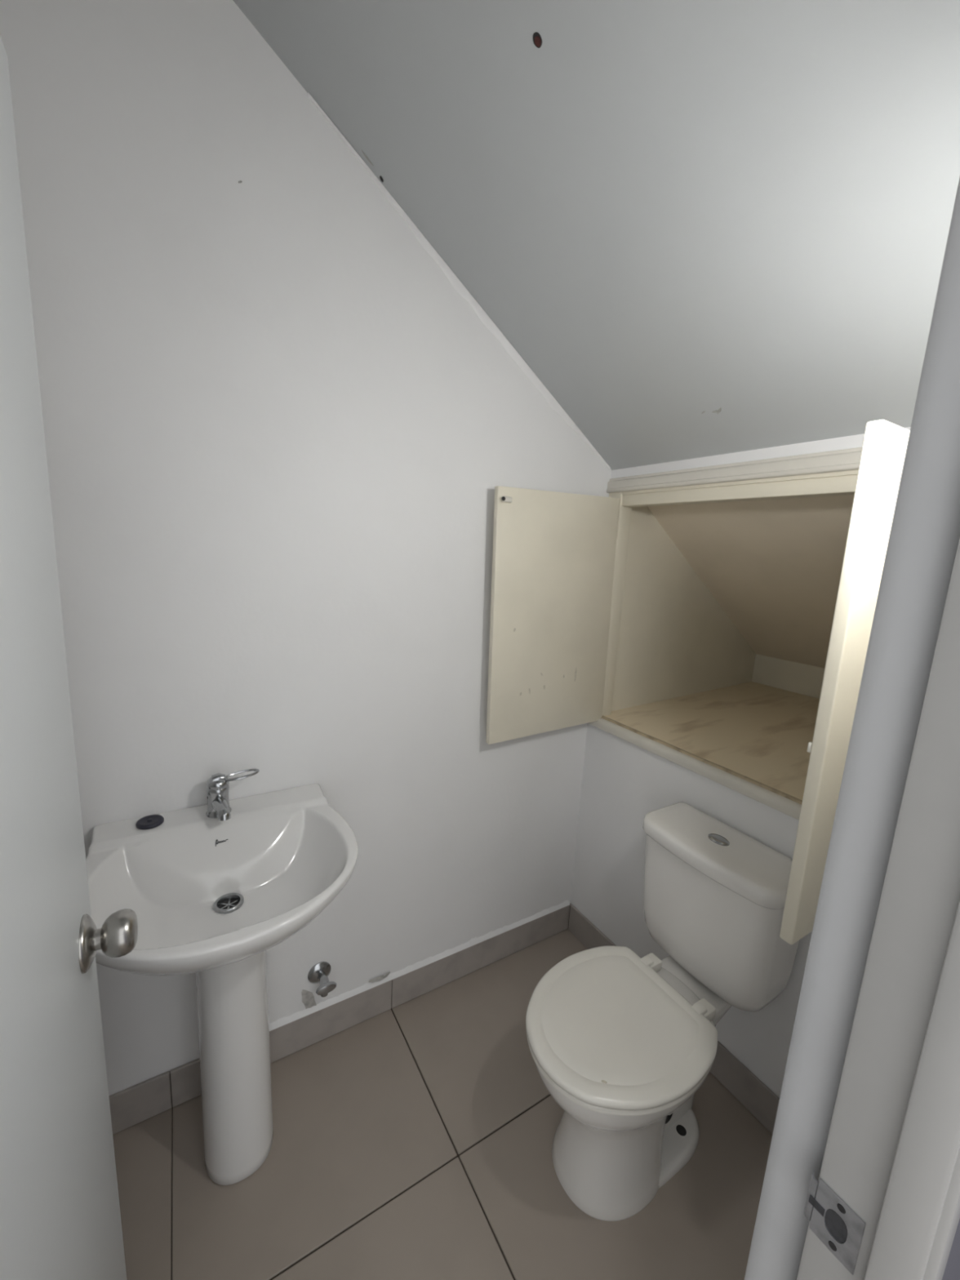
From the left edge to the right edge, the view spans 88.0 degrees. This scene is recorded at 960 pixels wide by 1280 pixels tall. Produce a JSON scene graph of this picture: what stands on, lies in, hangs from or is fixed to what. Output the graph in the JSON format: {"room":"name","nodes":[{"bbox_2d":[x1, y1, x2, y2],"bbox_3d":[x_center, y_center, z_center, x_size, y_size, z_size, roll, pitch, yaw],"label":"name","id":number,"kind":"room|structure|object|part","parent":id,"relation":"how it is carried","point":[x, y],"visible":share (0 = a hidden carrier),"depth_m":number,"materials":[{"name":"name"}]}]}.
{"room":"bathroom","nodes":[
{"label":"bathroom","id":0,"kind":"room"},
{"bbox_2d":[0,0,611,1096],"bbox_3d":[-0.303,-0.241,1.350,1.860,3.000,0.112,-3,12,-31],"label":"wall","id":1,"kind":"structure","parent":0,"point":[280,437],"depth_m":1.16,"materials":[{"name":"white paint"}]},
{"bbox_2d":[307,961,336,997],"bbox_3d":[-0.451,0.981,1.425,0.066,0.073,0.071,-3,12,-31],"label":"valve","id":2,"kind":"object","parent":1,"relation":"attached to","point":[319,972],"visible":1,"depth_m":1.43,"materials":[{"name":"silver metal"}]},
{"bbox_3d":[-0.436,0.981,1.406,0.058,0.028,0.023,-3,12,-31],"label":"valve handle","id":3,"kind":"part","parent":2,"relation":"part of","materials":[{"name":"silver metal"}]},
{"bbox_2d":[109,900,571,1134],"bbox_3d":[-0.351,1.138,1.556,1.660,0.111,0.010,-3,12,-31],"label":"baseboard","id":4,"kind":"structure","parent":1,"relation":"attached to","point":[132,1105],"depth_m":1.52,"materials":[{"name":"tile"}]},
{"bbox_2d":[307,92,610,470],"bbox_3d":[0.036,-0.869,1.368,0.980,0.649,0.004,-3,12,-31],"label":"trim","id":5,"kind":"structure","parent":1,"relation":"attached to","point":[454,280],"depth_m":1.32,"materials":[{"name":"white paint"}]},
{"bbox_2d":[112,928,772,1279],"bbox_3d":[-0.041,1.332,1.058,1.660,0.060,1.235,-3,12,-31],"label":"floor","id":6,"kind":"structure","parent":0,"point":[413,1140],"depth_m":1.18,"materials":[{"name":"tile"}]},
{"bbox_2d":[85,768,358,1185],"bbox_3d":[-0.539,0.798,1.085,0.528,0.925,0.486,-3,12,-31],"label":"basin","id":7,"kind":"object","parent":6,"relation":"on","point":[220,883],"visible":0.95,"depth_m":1.09,"materials":[{"name":"white ceramic"}]},
{"bbox_2d":[135,814,164,829],"bbox_3d":[-0.739,0.407,1.114,0.053,0.011,0.053,-3,12,-31],"label":"plug","id":8,"kind":"object","parent":7,"relation":"on","point":[151,821],"visible":1,"depth_m":1.11,"materials":[{"name":"black rubber"}]},
{"bbox_2d":[205,768,259,821],"bbox_3d":[-0.572,0.365,1.159,0.117,0.104,0.115,-3,12,-31],"label":"tap","id":9,"kind":"object","parent":7,"relation":"on","point":[219,807],"depth_m":1.16,"materials":[{"name":"silver metal"}]},
{"bbox_2d":[525,802,799,1221],"bbox_3d":[0.404,0.903,1.227,0.668,0.770,0.395,-3,12,-31],"label":"toilet","id":10,"kind":"object","parent":6,"relation":"on","point":[624,1042],"visible":0.98,"depth_m":1.16,"materials":[{"name":"white ceramic"}]},
{"bbox_3d":[0.300,0.892,1.147,0.404,0.016,0.368,-3,12,-31],"label":"seat","id":11,"kind":"part","parent":10,"relation":"part of","materials":[{"name":"beige plastic"}]},
{"bbox_3d":[0.300,0.875,1.144,0.408,0.020,0.372,-3,12,-31],"label":"lid","id":12,"kind":"part","parent":10,"relation":"part of","materials":[{"name":"beige plastic"}]},
{"bbox_3d":[0.617,0.539,1.285,0.210,0.043,0.386,-3,12,-31],"label":"cistern lid","id":13,"kind":"part","parent":10,"relation":"part of","materials":[{"name":"white ceramic"}]},
{"bbox_2d":[232,0,959,470],"bbox_3d":[0.013,-1.074,0.651,1.760,1.303,1.110,-3,12,-31],"label":"ceiling","id":14,"kind":"structure","parent":0,"point":[704,228],"depth_m":0.88,"materials":[{"name":"white paint"}]},
{"bbox_2d":[570,426,911,1097],"bbox_3d":[0.759,0.401,1.352,0.100,1.850,1.230,-3,12,-31],"label":"wall","id":15,"kind":"structure","parent":0,"point":[623,781],"depth_m":1.61,"materials":[{"name":"white paint"}]},
{"bbox_2d":[568,904,779,1133],"bbox_3d":[0.639,1.198,1.518,0.010,0.111,1.094,-3,12,-31],"label":"baseboard","id":16,"kind":"structure","parent":15,"relation":"attached to","point":[761,1101],"depth_m":1.39,"materials":[{"name":"tile"}]},
{"bbox_2d":[485,419,910,944],"bbox_3d":[0.933,-0.048,1.440,1.530,0.900,1.099,-3,12,-31],"label":"upper cabinet","id":17,"kind":"object","parent":15,"relation":"attached to","point":[715,622],"visible":0.84,"depth_m":1.59,"materials":[{"name":"beige paint"}]},
{"bbox_3d":[0.241,-0.074,1.602,0.505,0.785,0.019,-3,12,-32],"label":"cupboard door","id":18,"kind":"part","parent":17,"relation":"part of","materials":[{"name":"beige paint"}]},
{"bbox_3d":[0.893,-0.155,2.029,0.980,0.895,0.031,-3,12,-31],"label":"panel","id":19,"kind":"part","parent":17,"relation":"part of","materials":[{"name":"beige paint"}]},
{"bbox_3d":[0.680,0.378,1.424,0.070,0.037,1.019,-3,12,-31],"label":"sill","id":20,"kind":"part","parent":17,"relation":"part of","materials":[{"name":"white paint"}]},
{"bbox_3d":[0.707,-0.042,1.350,0.059,0.836,1.019,-3,12,-31],"label":"frame","id":21,"kind":"part","parent":17,"relation":"part of","materials":[{"name":"beige paint"}]},
{"bbox_3d":[0.699,-0.433,1.262,0.016,0.048,1.019,-3,12,-31],"label":"head moulding","id":22,"kind":"part","parent":17,"relation":"part of","materials":[{"name":"white paint"}]},
{"bbox_3d":[1.175,-0.147,1.567,0.975,0.726,1.038,-3,12,-31],"label":"soffit panel","id":23,"kind":"part","parent":17,"relation":"part of","materials":[{"name":"beige paint"}]},
{"bbox_3d":[0.706,0.086,0.840,0.512,0.774,0.020,-3,12,-31],"label":"cupboard door","id":24,"kind":"part","parent":17,"relation":"part of","materials":[{"name":"beige paint"}]},
{"bbox_2d":[942,1218,959,1279],"bbox_3d":[1.317,0.081,0.894,2.185,2.600,0.010,-3,12,-31],"label":"wall","id":25,"kind":"structure","parent":0,"point":[952,1271],"depth_m":0.41,"materials":[{"name":"grey paint"}]},
{"bbox_3d":[0.319,-0.024,0.336,1.660,3.000,0.120,-3,12,-31],"label":"wall","id":26,"kind":"structure","parent":0,"visible":0},
{"bbox_2d":[744,177,959,1279],"bbox_3d":[0.325,0.424,0.477,0.025,1.970,0.050,-3,12,-31],"label":"trim","id":27,"kind":"structure","parent":26,"relation":"attached to","point":[924,537],"depth_m":0.42,"materials":[{"name":"grey paint"}]},
{"bbox_2d":[796,538,959,1279],"bbox_3d":[0.340,0.436,0.416,0.045,1.970,0.090,-3,12,-31],"label":"trim","id":28,"kind":"structure","parent":26,"relation":"attached to","point":[884,1202],"depth_m":0.39,"materials":[{"name":"grey paint"}]},
{"bbox_3d":[0.317,0.521,0.448,0.006,0.057,0.043,-3,12,-31],"label":"strike plate","id":29,"kind":"part","parent":28,"relation":"part of","materials":[{"name":"metal"}]},
{"bbox_3d":[-0.231,0.464,0.091,0.050,1.970,0.110,-3,12,-31],"label":"trim","id":30,"kind":"structure","parent":0,"visible":0},
{"bbox_2d":[0,35,137,1279],"bbox_3d":[-0.366,0.405,0.423,0.096,1.937,0.635,-3,12,-31],"label":"door","id":31,"kind":"structure","parent":30,"relation":"attached to","point":[60,1215],"depth_m":0.48,"materials":[{"name":"white paint"}]},
{"bbox_3d":[-0.472,0.382,0.644,0.047,0.055,0.055,-3,12,-31],"label":"knob","id":32,"kind":"part","parent":31,"relation":"part of","materials":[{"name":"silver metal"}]}
]}

